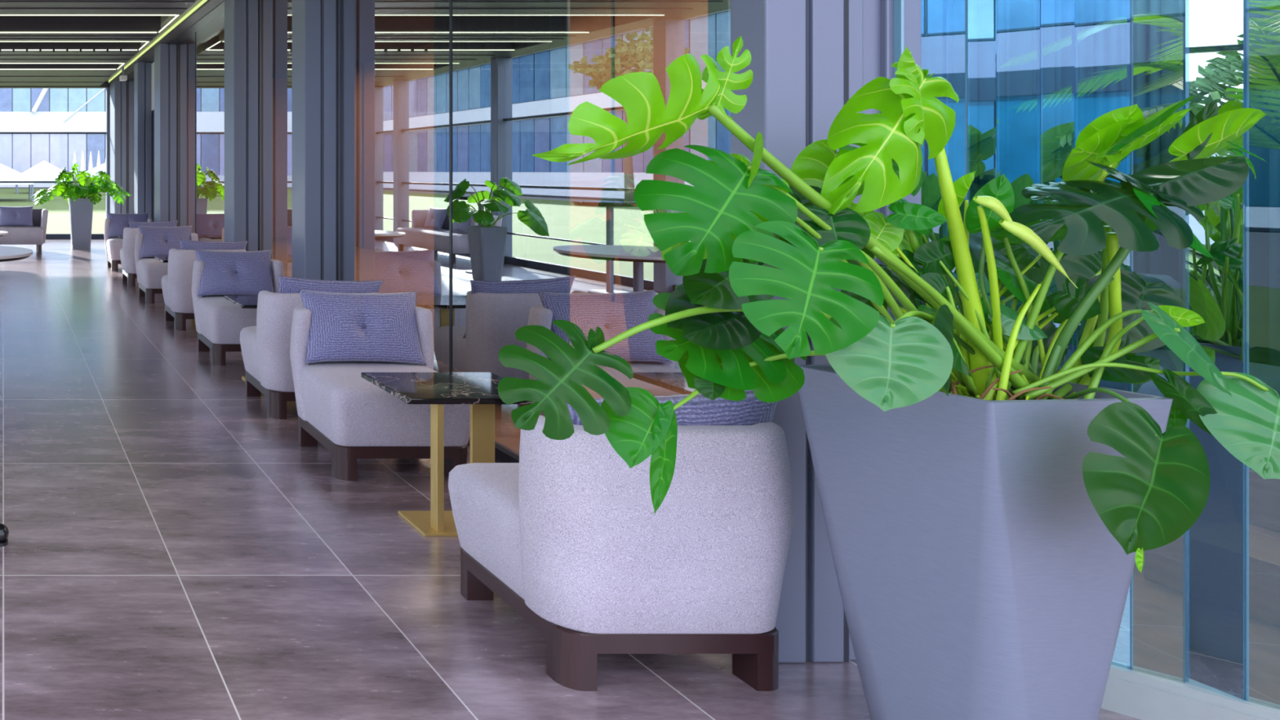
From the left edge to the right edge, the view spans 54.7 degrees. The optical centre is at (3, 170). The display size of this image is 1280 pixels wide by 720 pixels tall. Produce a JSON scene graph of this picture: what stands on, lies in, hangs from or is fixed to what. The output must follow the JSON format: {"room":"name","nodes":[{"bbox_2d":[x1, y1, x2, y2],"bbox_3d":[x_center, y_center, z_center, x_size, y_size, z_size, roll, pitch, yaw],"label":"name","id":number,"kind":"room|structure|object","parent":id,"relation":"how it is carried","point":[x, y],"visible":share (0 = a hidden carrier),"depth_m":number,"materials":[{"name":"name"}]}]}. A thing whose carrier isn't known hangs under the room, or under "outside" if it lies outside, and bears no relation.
{"room":"lobby lounge","nodes":[
{"label":"lobby lounge","id":0,"kind":"room"},
{"bbox_2d":[68,197,93,248],"bbox_3d":[1.390,0.940,16.350,0.420,0.900,0.420,0,0,0],"label":"planter","id":1,"kind":"object","parent":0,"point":[81,211],"depth_m":16.17,"materials":[{"name":"grey metal"}]},
{"bbox_2d":[0,0,224,86],"bbox_3d":[-0.150,-1.895,9.950,5.500,0.430,17.500,0,0,0],"label":"ceiling","id":2,"kind":"structure","parent":0,"point":[43,42],"depth_m":11.62,"materials":[{"name":"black metal"}]},
{"bbox_2d":[0,81,110,88],"bbox_3d":[-0.200,-1.875,18.600,5.400,0.370,0.240,0,0,0],"label":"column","id":3,"kind":"structure","parent":2,"relation":"attached to","point":[104,85],"depth_m":18.48,"materials":[{"name":"beige metal"}]},
{"bbox_2d":[119,66,127,80],"bbox_3d":[2.025,-1.640,15.400,0.110,0.240,0.180,0,0,0],"label":"security camera","id":4,"kind":"object","parent":2,"relation":"attached to","point":[122,77],"visible":1,"depth_m":15.35,"materials":[{"name":"white plastic"}]},
{"bbox_2d":[126,0,224,80],"bbox_3d":[2.360,-1.870,10.600,0.200,0.280,16.000,0,0,0],"label":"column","id":5,"kind":"structure","parent":2,"relation":"attached to","point":[220,9],"depth_m":11.01,"materials":[{"name":"metal"}]},
{"bbox_2d":[0,239,1279,719],"bbox_3d":[2.950,1.414,6.425,12.100,0.072,24.850,0,0,0],"label":"floor","id":6,"kind":"structure","parent":0,"point":[175,550],"depth_m":3.09,"materials":[{"name":"tile"}]},
{"bbox_2d":[0,231,8,236],"bbox_3d":[-0.450,1.140,13.200,1.040,0.500,1.040,0,0,0],"label":"round table","id":7,"kind":"object","parent":6,"relation":"on","point":[2,233],"visible":1,"depth_m":13.01,"materials":[{"name":"white"}]},
{"bbox_2d":[0,523,8,546],"bbox_3d":[-0.012,1.353,3.400,0.066,0.073,0.066,0,0,0],"label":"door stop","id":8,"kind":"object","parent":6,"relation":"on","point":[4,532],"visible":1,"depth_m":3.38,"materials":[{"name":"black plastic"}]},
{"bbox_2d":[0,245,32,262],"bbox_3d":[-0.350,1.020,7.400,1.180,0.740,1.180,0,0,0],"label":"round table","id":9,"kind":"object","parent":6,"relation":"on","point":[6,253],"visible":1,"depth_m":7.19,"materials":[{"name":"white"}]},
{"bbox_2d":[0,208,48,253],"bbox_3d":[-0.280,1.030,15.645,2.100,0.720,0.750,0,0,0],"label":"sofa","id":10,"kind":"object","parent":6,"relation":"on","point":[17,235],"visible":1,"depth_m":15.30,"materials":[{"name":"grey fabric"}]},
{"bbox_2d":[0,205,33,226],"bbox_3d":[0.220,0.787,15.732,0.601,0.356,0.154,0,0,-1],"label":"cushion","id":11,"kind":"object","parent":10,"relation":"on","point":[9,215],"visible":1,"depth_m":15.68,"materials":[{"name":"purple fabric"}]},
{"bbox_2d":[0,132,106,239],"bbox_3d":[-0.240,-0.160,18.605,4.880,3.100,0.070,0,0,0],"label":"window","id":12,"kind":"structure","parent":6,"relation":"on","point":[48,236],"depth_m":18.57,"materials":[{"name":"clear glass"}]},
{"bbox_2d":[31,162,130,248],"bbox_3d":[1.403,0.625,16.323,1.810,1.530,1.323,0,0,0],"label":"monstera","id":13,"kind":"object","parent":6,"relation":"on","point":[82,198],"visible":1,"depth_m":16.15,"materials":[{"name":"green plant"}]},
{"bbox_2d":[106,87,110,218],"bbox_3d":[2.300,-0.160,18.600,0.400,3.100,0.200,0,0,0],"label":"column","id":14,"kind":"structure","parent":6,"relation":"on","point":[108,89],"depth_m":18.50,"materials":[{"name":"grey metal"}]},
{"bbox_2d":[110,80,126,213],"bbox_3d":[2.333,-0.260,18.000,0.365,3.300,0.800,0,0,0],"label":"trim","id":15,"kind":"structure","parent":6,"relation":"on","point":[117,88],"depth_m":17.60,"materials":[{"name":"grey metal"}]},
{"bbox_2d":[126,80,127,213],"bbox_3d":[2.382,-0.260,17.623,0.020,3.300,0.026,0,0,0],"label":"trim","id":16,"kind":"structure","parent":15,"relation":"attached to","point":[126,81],"depth_m":17.61,"materials":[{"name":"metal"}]},
{"bbox_2d":[104,218,152,271],"bbox_3d":[1.800,1.040,12.900,0.704,0.700,0.661,0,0,0],"label":"armchair","id":17,"kind":"object","parent":6,"relation":"on","point":[113,246],"visible":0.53,"depth_m":12.63,"materials":[{"name":"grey fabric"}]},
{"bbox_2d":[106,213,148,237],"bbox_3d":[1.790,0.782,13.078,0.600,0.352,0.160,0,0,0],"label":"cushion","id":18,"kind":"object","parent":17,"relation":"on","point":[118,222],"visible":0.67,"depth_m":13.05,"materials":[{"name":"purple fabric"}]},
{"bbox_2d":[120,227,139,286],"bbox_3d":[1.800,1.040,11.249,0.704,0.700,0.661,0,0,0],"label":"armchair","id":19,"kind":"object","parent":6,"relation":"on","point":[129,274],"visible":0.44,"depth_m":10.96,"materials":[{"name":"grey fabric"}]},
{"bbox_2d":[128,220,177,227],"bbox_3d":[1.817,0.782,11.072,0.599,0.364,0.171,0,0,3],"label":"cushion","id":20,"kind":"object","parent":19,"relation":"on","point":[167,224],"visible":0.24,"depth_m":11.00,"materials":[{"name":"purple fabric"}]},
{"bbox_2d":[127,76,133,213],"bbox_3d":[2.410,-0.170,16.300,0.060,3.120,2.600,0,0,0],"label":"window","id":21,"kind":"structure","parent":6,"relation":"on","point":[130,82],"depth_m":17.14,"materials":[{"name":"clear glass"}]},
{"bbox_2d":[133,62,151,218],"bbox_3d":[2.333,-0.260,14.800,0.365,3.300,0.400,0,0,0],"label":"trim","id":22,"kind":"structure","parent":6,"relation":"on","point":[139,68],"depth_m":14.61,"materials":[{"name":"grey metal"}]},
{"bbox_2d":[144,62,145,213],"bbox_3d":[2.270,-0.260,14.615,0.010,3.300,0.010,0,0,0],"label":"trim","id":23,"kind":"structure","parent":22,"relation":"attached to","point":[144,63],"depth_m":14.61,"materials":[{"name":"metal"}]},
{"bbox_2d":[151,110,154,222],"bbox_3d":[2.405,0.215,13.800,0.050,2.350,1.600,0,0,0],"label":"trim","id":24,"kind":"structure","parent":6,"relation":"on","point":[153,111],"depth_m":14.50,"materials":[{"name":"metal"}]},
{"bbox_2d":[151,62,154,111],"bbox_3d":[2.400,-1.335,13.800,0.060,0.750,1.600,0,0,0],"label":"door frame","id":25,"kind":"structure","parent":24,"relation":"attached to","point":[152,64],"depth_m":14.44,"materials":[{"name":"white metal"}]},
{"bbox_2d":[155,256,168,262],"bbox_3d":[1.820,1.129,9.047,0.560,0.522,0.465,0,0,0],"label":"side table","id":26,"kind":"object","parent":6,"relation":"on","point":[162,259],"visible":0.13,"depth_m":9.03,"materials":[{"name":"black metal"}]},
{"bbox_2d":[154,44,178,226],"bbox_3d":[2.333,-0.260,12.750,0.365,3.300,0.500,0,0,0],"label":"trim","id":27,"kind":"structure","parent":6,"relation":"on","point":[161,51],"depth_m":12.50,"materials":[{"name":"grey metal"}]},
{"bbox_2d":[168,44,168,221],"bbox_3d":[2.270,-0.260,12.515,0.010,3.300,0.010,0,0,0],"label":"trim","id":28,"kind":"structure","parent":27,"relation":"attached to","point":[168,45],"depth_m":12.51,"materials":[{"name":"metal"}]},
{"bbox_2d":[176,44,177,226],"bbox_3d":[2.382,-0.260,12.523,0.020,3.300,0.026,0,0,0],"label":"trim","id":29,"kind":"structure","parent":27,"relation":"attached to","point":[176,45],"depth_m":12.51,"materials":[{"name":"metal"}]},
{"bbox_2d":[134,232,198,302],"bbox_3d":[1.800,1.040,9.861,0.704,0.700,0.661,0,0,0],"label":"armchair","id":30,"kind":"object","parent":6,"relation":"on","point":[150,271],"visible":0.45,"depth_m":9.57,"materials":[{"name":"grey fabric"}]},
{"bbox_2d":[137,225,191,257],"bbox_3d":[1.790,0.782,10.037,0.600,0.352,0.160,0,0,0],"label":"cushion","id":31,"kind":"object","parent":30,"relation":"on","point":[157,241],"visible":0.8,"depth_m":10.00,"materials":[{"name":"purple fabric"}]},
{"bbox_2d":[178,31,195,233],"bbox_3d":[2.410,-0.170,11.940,0.060,3.120,1.120,0,0,0],"label":"window","id":32,"kind":"structure","parent":6,"relation":"on","point":[187,47],"depth_m":11.89,"materials":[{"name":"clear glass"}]},
{"bbox_2d":[161,248,246,330],"bbox_3d":[1.800,1.040,8.220,0.704,0.700,0.661,0,0,0],"label":"armchair","id":33,"kind":"object","parent":6,"relation":"on","point":[176,286],"visible":0.38,"depth_m":7.92,"materials":[{"name":"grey fabric"}]},
{"bbox_2d":[179,239,247,249],"bbox_3d":[1.835,0.782,8.043,0.608,0.370,0.162,0,0,-1],"label":"cushion","id":34,"kind":"object","parent":33,"relation":"on","point":[184,244],"visible":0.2,"depth_m":7.97,"materials":[{"name":"purple fabric"}]},
{"bbox_2d":[195,11,224,241],"bbox_3d":[2.410,-0.170,10.130,0.060,3.120,2.500,0,0,0],"label":"window","id":35,"kind":"structure","parent":6,"relation":"on","point":[210,38],"depth_m":10.54,"materials":[{"name":"clear glass"}]},
{"bbox_2d":[191,259,284,365],"bbox_3d":[1.800,1.040,6.801,0.704,0.700,0.661,0,0,0],"label":"armchair","id":36,"kind":"object","parent":6,"relation":"on","point":[219,322],"visible":0.44,"depth_m":6.52,"materials":[{"name":"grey fabric"}]},
{"bbox_2d":[194,248,274,296],"bbox_3d":[1.772,0.782,6.978,0.600,0.358,0.165,0,0,2],"label":"cushion","id":37,"kind":"object","parent":36,"relation":"on","point":[224,273],"visible":0.98,"depth_m":6.93,"materials":[{"name":"purple fabric"}]},
{"bbox_2d":[224,295,257,380],"bbox_3d":[1.820,1.129,6.117,0.560,0.522,0.465,0,0,0],"label":"side table","id":38,"kind":"object","parent":6,"relation":"on","point":[242,301],"visible":0.15,"depth_m":6.08,"materials":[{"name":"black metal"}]},
{"bbox_2d":[224,0,261,251],"bbox_3d":[2.333,-0.260,8.690,0.365,3.300,0.380,0,0,0],"label":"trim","id":39,"kind":"structure","parent":6,"relation":"on","point":[235,11],"depth_m":8.50,"materials":[{"name":"grey metal"}]},
{"bbox_2d":[246,0,247,251],"bbox_3d":[2.270,-0.260,8.515,0.010,3.300,0.010,0,0,0],"label":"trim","id":40,"kind":"structure","parent":39,"relation":"attached to","point":[246,0],"depth_m":8.51,"materials":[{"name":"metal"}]},
{"bbox_2d":[257,0,259,250],"bbox_3d":[2.382,-0.260,8.523,0.020,3.300,0.026,0,0,0],"label":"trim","id":41,"kind":"structure","parent":39,"relation":"attached to","point":[258,0],"depth_m":8.51,"materials":[{"name":"metal"}]},
{"bbox_2d":[261,0,292,277],"bbox_3d":[2.410,-0.170,7.650,0.060,3.120,1.700,0,0,0],"label":"window","id":42,"kind":"structure","parent":6,"relation":"on","point":[276,15],"depth_m":8.02,"materials":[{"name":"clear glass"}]},
{"bbox_2d":[240,290,377,419],"bbox_3d":[1.800,1.040,5.399,0.704,0.700,0.661,0,0,0],"label":"armchair","id":43,"kind":"object","parent":6,"relation":"on","point":[265,346],"visible":0.41,"depth_m":5.11,"materials":[{"name":"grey fabric"}]},
{"bbox_2d":[278,275,383,293],"bbox_3d":[1.848,0.782,5.223,0.613,0.378,0.162,0,0,-1],"label":"cushion","id":44,"kind":"object","parent":43,"relation":"on","point":[286,284],"visible":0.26,"depth_m":5.15,"materials":[{"name":"purple fabric"}]},
{"bbox_2d":[292,0,340,280],"bbox_3d":[2.333,-0.260,6.650,0.365,3.300,0.300,0,0,0],"label":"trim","id":45,"kind":"structure","parent":6,"relation":"on","point":[306,14],"depth_m":6.50,"materials":[{"name":"grey metal"}]},
{"bbox_2d":[320,0,322,279],"bbox_3d":[2.270,-0.260,6.515,0.010,3.300,0.010,0,0,0],"label":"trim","id":46,"kind":"structure","parent":45,"relation":"attached to","point":[321,0],"depth_m":6.51,"materials":[{"name":"metal"}]},
{"bbox_2d":[336,0,338,280],"bbox_3d":[2.382,-0.260,6.523,0.020,3.300,0.026,0,0,0],"label":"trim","id":47,"kind":"structure","parent":45,"relation":"attached to","point":[337,1],"depth_m":6.51,"materials":[{"name":"metal"}]},
{"bbox_2d":[289,305,470,480],"bbox_3d":[1.800,1.040,4.386,0.704,0.700,0.661,0,0,0],"label":"armchair","id":48,"kind":"object","parent":6,"relation":"on","point":[353,418],"visible":0.69,"depth_m":4.09,"materials":[{"name":"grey fabric"}]},
{"bbox_2d":[298,289,426,365],"bbox_3d":[1.793,0.782,4.562,0.599,0.361,0.168,0,0,3],"label":"cushion","id":49,"kind":"object","parent":48,"relation":"on","point":[344,326],"visible":0.99,"depth_m":4.52,"materials":[{"name":"purple fabric"}]},
{"bbox_2d":[340,0,452,372],"bbox_3d":[2.410,-0.170,5.690,0.060,3.120,1.620,0,0,0],"label":"window","id":50,"kind":"structure","parent":6,"relation":"on","point":[394,54],"depth_m":5.51,"materials":[{"name":"clear glass"}]},
{"bbox_2d":[360,372,535,536],"bbox_3d":[1.820,1.129,3.697,0.560,0.522,0.465,0,0,0],"label":"side table","id":51,"kind":"object","parent":6,"relation":"on","point":[479,390],"visible":0.68,"depth_m":3.57,"materials":[{"name":"metal"}]},
{"bbox_2d":[452,0,730,462],"bbox_3d":[2.410,-0.170,3.790,0.060,3.120,2.180,0,0,0],"label":"window","id":52,"kind":"structure","parent":6,"relation":"on","point":[536,241],"depth_m":4.00,"materials":[{"name":"clear glass"}]},
{"bbox_2d":[448,414,794,691],"bbox_3d":[1.800,1.040,2.735,0.704,0.700,0.661,0,0,0],"label":"armchair","id":53,"kind":"object","parent":6,"relation":"on","point":[569,535],"visible":0.91,"depth_m":2.42,"materials":[{"name":"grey fabric"}]},
{"bbox_2d":[566,390,777,425],"bbox_3d":[1.851,0.782,2.558,0.614,0.381,0.164,0,0,1],"label":"cushion","id":54,"kind":"object","parent":53,"relation":"on","point":[700,410],"visible":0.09,"depth_m":2.48,"materials":[{"name":"purple fabric"}]},
{"bbox_2d":[730,0,879,662],"bbox_3d":[2.333,-0.260,2.635,0.365,3.300,0.130,0,0,0],"label":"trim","id":55,"kind":"structure","parent":6,"relation":"on","point":[773,32],"depth_m":2.57,"materials":[{"name":"grey metal"}]},
{"bbox_2d":[805,0,807,662],"bbox_3d":[2.270,-0.260,2.585,0.010,3.300,0.010,0,0,0],"label":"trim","id":56,"kind":"structure","parent":55,"relation":"attached to","point":[806,0],"depth_m":2.58,"materials":[{"name":"metal"}]},
{"bbox_2d":[843,0,848,662],"bbox_3d":[2.382,-0.260,2.593,0.020,3.300,0.026,0,0,0],"label":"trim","id":57,"kind":"structure","parent":55,"relation":"attached to","point":[846,2],"depth_m":2.58,"materials":[{"name":"metal"}]},
{"bbox_2d":[497,35,1279,719],"bbox_3d":[2.040,0.548,2.088,1.846,1.683,0.592,0,0,0],"label":"monstera","id":58,"kind":"object","parent":6,"relation":"on","point":[989,509],"visible":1,"depth_m":2.00,"materials":[{"name":"green plant"}]},
{"bbox_2d":[893,0,903,320],"bbox_3d":[2.524,-0.260,2.570,0.008,3.300,0.020,0,0,0],"label":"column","id":59,"kind":"structure","parent":6,"relation":"on","point":[898,4],"depth_m":2.57,"materials":[{"name":"grey metal"}]},
{"bbox_2d":[880,0,921,319],"bbox_3d":[2.550,-0.260,2.650,0.100,3.300,0.140,0,0,0],"label":"column","id":60,"kind":"structure","parent":6,"relation":"on","point":[912,8],"depth_m":2.58,"materials":[{"name":"grey metal"}]},
{"bbox_2d":[951,272,1279,397],"bbox_3d":[5.000,0.964,4.430,2.300,0.828,1.000,0,0,0],"label":"sofa","id":61,"kind":"object","parent":6,"relation":"on","point":[1269,375],"visible":0.16,"depth_m":4.45,"materials":[{"name":"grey fabric"}]},
{"bbox_2d":[992,0,1279,470],"bbox_3d":[4.950,0.376,3.420,1.682,2.028,1.684,0,0,0],"label":"potted palm","id":62,"kind":"object","parent":6,"relation":"on","point":[1263,71],"visible":0.43,"depth_m":3.60,"materials":[{"name":"green plant"}]},
{"bbox_2d":[1101,664,1279,719],"bbox_3d":[2.965,1.337,2.241,0.155,0.105,1.320,0,0,-40],"label":"window sill","id":63,"kind":"structure","parent":6,"relation":"on","point":[1123,696],"depth_m":2.28,"materials":[{"name":"white stone"}]},
{"bbox_2d":[942,0,947,237],"bbox_3d":[2.696,-0.310,2.584,0.047,3.200,0.012,0,0,41],"label":"window","id":64,"kind":"structure","parent":63,"relation":"on","point":[944,2],"depth_m":2.59,"materials":[{"name":"blue glass"}]},
{"bbox_2d":[964,0,996,249],"bbox_3d":[2.731,-0.310,2.549,0.062,3.200,0.012,0,0,33],"label":"window","id":65,"kind":"structure","parent":63,"relation":"on","point":[988,8],"depth_m":2.56,"materials":[{"name":"blue glass"}]},
{"bbox_2d":[994,0,999,177],"bbox_3d":[2.779,-0.310,2.501,0.012,3.200,0.084,0,0,-40],"label":"window","id":66,"kind":"structure","parent":63,"relation":"on","point":[996,37],"depth_m":2.53,"materials":[{"name":"blue glass"}]},
{"bbox_2d":[1037,0,1043,220],"bbox_3d":[2.826,-0.310,2.449,0.066,3.200,0.012,0,0,44],"label":"window","id":67,"kind":"structure","parent":63,"relation":"on","point":[1040,2],"depth_m":2.47,"materials":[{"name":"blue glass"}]},
{"bbox_2d":[1071,0,1129,669],"bbox_3d":[2.876,-0.310,2.391,0.012,3.200,0.098,0,0,-39],"label":"window","id":68,"kind":"structure","parent":63,"relation":"on","point":[1121,658],"depth_m":2.42,"materials":[{"name":"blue glass"}]},
{"bbox_2d":[1126,0,1133,670],"bbox_3d":[2.933,-0.310,2.322,0.012,3.200,0.092,0,0,-42],"label":"window","id":69,"kind":"structure","parent":63,"relation":"on","point":[1129,2],"depth_m":2.35,"materials":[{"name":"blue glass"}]},
{"bbox_2d":[1182,0,1245,701],"bbox_3d":[2.989,-0.310,2.253,0.012,3.200,0.094,0,0,-22],"label":"window","id":70,"kind":"structure","parent":63,"relation":"on","point":[1214,31],"depth_m":2.24,"materials":[{"name":"glass"}]},
{"bbox_2d":[1245,0,1248,701],"bbox_3d":[3.054,-0.310,2.165,0.012,3.200,0.135,0,0,-39],"label":"window","id":71,"kind":"structure","parent":63,"relation":"on","point":[1246,1],"depth_m":2.21,"materials":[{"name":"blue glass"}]},
{"bbox_2d":[1144,470,1279,626],"bbox_3d":[4.875,1.194,2.640,2.050,0.368,0.880,0,0,0],"label":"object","id":72,"kind":"object","parent":6,"relation":"on","point":[1163,565],"visible":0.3,"depth_m":2.99,"materials":[{"name":"grey concrete"}]},
{"bbox_2d":[921,138,941,211],"label":"glass panel","id":73,"kind":"object","parent":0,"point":[931,191],"depth_m":5.11,"materials":[{"name":"blue glass"}]},
{"bbox_2d":[921,0,942,77],"label":"glass panel","id":74,"kind":"object","parent":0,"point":[931,10],"depth_m":5.11,"materials":[{"name":"blue glass"}]},
{"bbox_2d":[947,0,964,182],"label":"glass panel","id":75,"kind":"object","parent":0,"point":[955,7],"depth_m":5.11,"materials":[{"name":"blue glass"}]},
{"bbox_2d":[797,364,1173,719],"bbox_3d":[2.250,0.940,2.127,0.501,0.900,0.381,0,0,-4],"label":"planter","id":76,"kind":"object","parent":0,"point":[980,576],"depth_m":1.99,"materials":[{"name":"grey metal"}]},
{"bbox_2d":[1043,0,1071,46],"label":"glass panel","id":77,"kind":"object","parent":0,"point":[1057,14],"depth_m":5.10,"materials":[{"name":"blue glass"}]},
{"bbox_2d":[1133,22,1182,64],"label":"glass panel","id":78,"kind":"object","parent":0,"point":[1144,41],"depth_m":4.97,"materials":[{"name":"blue glass"}]},
{"bbox_2d":[1133,67,1182,108],"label":"window","id":79,"kind":"structure","parent":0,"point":[1170,94],"depth_m":4.92,"materials":[{"name":"blue glass"}]},
{"bbox_2d":[1133,117,1182,173],"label":"window","id":80,"kind":"structure","parent":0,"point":[1156,152],"depth_m":4.92,"materials":[{"name":"blue glass"}]},
{"bbox_3d":[5.000,-1.960,0.900,2.800,0.100,3.800,0,0,0],"label":"ceiling","id":81,"kind":"structure","parent":0,"visible":0},
{"bbox_2d":[969,0,994,201],"label":"glass panel","id":82,"kind":"object","parent":81,"relation":"hanging from","point":[981,33],"depth_m":5.10,"materials":[{"name":"blue glass"}]},
{"bbox_2d":[999,0,1037,208],"label":"glass panel","id":83,"kind":"object","parent":81,"relation":"hanging from","point":[1018,131],"depth_m":5.09,"materials":[{"name":"blue glass"}]},
{"bbox_2d":[1043,42,1071,186],"label":"glass panel","id":84,"kind":"object","parent":81,"relation":"hanging from","point":[1057,66],"depth_m":5.10,"materials":[{"name":"blue glass"}]},
{"bbox_2d":[1077,0,1126,32],"label":"glass panel","id":85,"kind":"object","parent":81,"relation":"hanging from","point":[1091,13],"depth_m":5.04,"materials":[{"name":"blue glass"}]},
{"bbox_2d":[1077,23,1126,131],"label":"glass panel","id":86,"kind":"object","parent":81,"relation":"hanging from","point":[1107,46],"depth_m":5.04,"materials":[{"name":"blue glass"}]},
{"bbox_2d":[1133,0,1182,20],"label":"glass panel","id":87,"kind":"object","parent":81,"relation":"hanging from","point":[1175,7],"depth_m":4.92,"materials":[{"name":"blue glass"}]},
{"bbox_2d":[1133,228,1182,301],"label":"window","id":88,"kind":"structure","parent":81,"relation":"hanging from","point":[1166,260],"depth_m":4.91,"materials":[{"name":"glass"}]},
{"bbox_2d":[1248,142,1279,366],"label":"window","id":89,"kind":"structure","parent":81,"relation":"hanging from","point":[1264,189],"depth_m":4.54,"materials":[{"name":"glass"}]},
{"bbox_3d":[15.000,1.560,35.000,150.000,0.100,190.000,0,0,0],"label":"ground","id":90,"kind":"structure","parent":0,"visible":0},
{"bbox_2d":[0,88,106,188],"bbox_3d":[6.500,-8.560,80.950,58.000,20.100,10.100,0,0,0],"label":"building","id":91,"kind":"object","parent":90,"relation":"on","point":[20,153],"visible":0.1,"depth_m":76.06,"materials":[{"name":"concrete"}]},
{"bbox_2d":[31,88,105,121],"bbox_3d":[5.888,-5.976,75.700,7.148,3.840,0.399,0,0,0],"label":"stay","id":92,"kind":"object","parent":91,"relation":"attached to","point":[44,91],"visible":0.65,"depth_m":75.60,"materials":[{"name":"white metal"}]},
{"bbox_2d":[0,188,106,233],"bbox_3d":[19.000,1.460,33.000,82.000,0.060,82.000,0,0,0],"label":"lawn","id":93,"kind":"structure","parent":90,"relation":"on","point":[58,219],"depth_m":35.95,"materials":[{"name":"green plant"}]},
{"bbox_2d":[0,163,34,201],"bbox_3d":[-0.800,0.385,44.000,4.400,2.090,4.400,0,0,0],"label":"tent","id":94,"kind":"object","parent":93,"relation":"on","point":[6,174],"visible":1,"depth_m":42.03,"materials":[{"name":"white fabric"}]},
{"bbox_2d":[15,160,74,193],"bbox_3d":[2.600,0.385,58.000,3.600,2.090,3.600,0,0,0],"label":"tent","id":95,"kind":"object","parent":93,"relation":"on","point":[44,171],"visible":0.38,"depth_m":56.66,"materials":[{"name":"white fabric"}]},
{"bbox_2d":[71,151,78,183],"bbox_3d":[3.598,0.235,46.000,0.380,2.390,0.370,0,0,0],"label":"parasol","id":96,"kind":"object","parent":93,"relation":"on","point":[74,156],"visible":0.18,"depth_m":45.94,"materials":[{"name":"white fabric"}]},
{"bbox_2d":[79,151,84,180],"bbox_3d":[4.002,0.210,46.000,0.380,2.440,0.370,0,0,0],"label":"parasol","id":97,"kind":"object","parent":93,"relation":"on","point":[82,166],"visible":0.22,"depth_m":45.93,"materials":[{"name":"white fabric"}]},
{"bbox_2d":[75,163,105,185],"bbox_3d":[7.400,0.385,64.000,4.400,2.090,4.400,0,0,0],"label":"tent","id":98,"kind":"object","parent":93,"relation":"on","point":[102,166],"visible":0.02,"depth_m":62.92,"materials":[{"name":"white fabric"}]},
{"bbox_2d":[87,151,93,177],"bbox_3d":[4.405,0.235,46.000,0.380,2.390,0.370,0,0,0],"label":"parasol","id":99,"kind":"object","parent":93,"relation":"on","point":[91,167],"visible":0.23,"depth_m":45.92,"materials":[{"name":"white fabric"}]},
{"bbox_2d":[95,151,101,196],"bbox_3d":[4.809,0.210,46.000,0.380,2.440,0.370,0,0,0],"label":"parasol","id":100,"kind":"object","parent":93,"relation":"on","point":[98,166],"visible":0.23,"depth_m":45.93,"materials":[{"name":"white fabric"}]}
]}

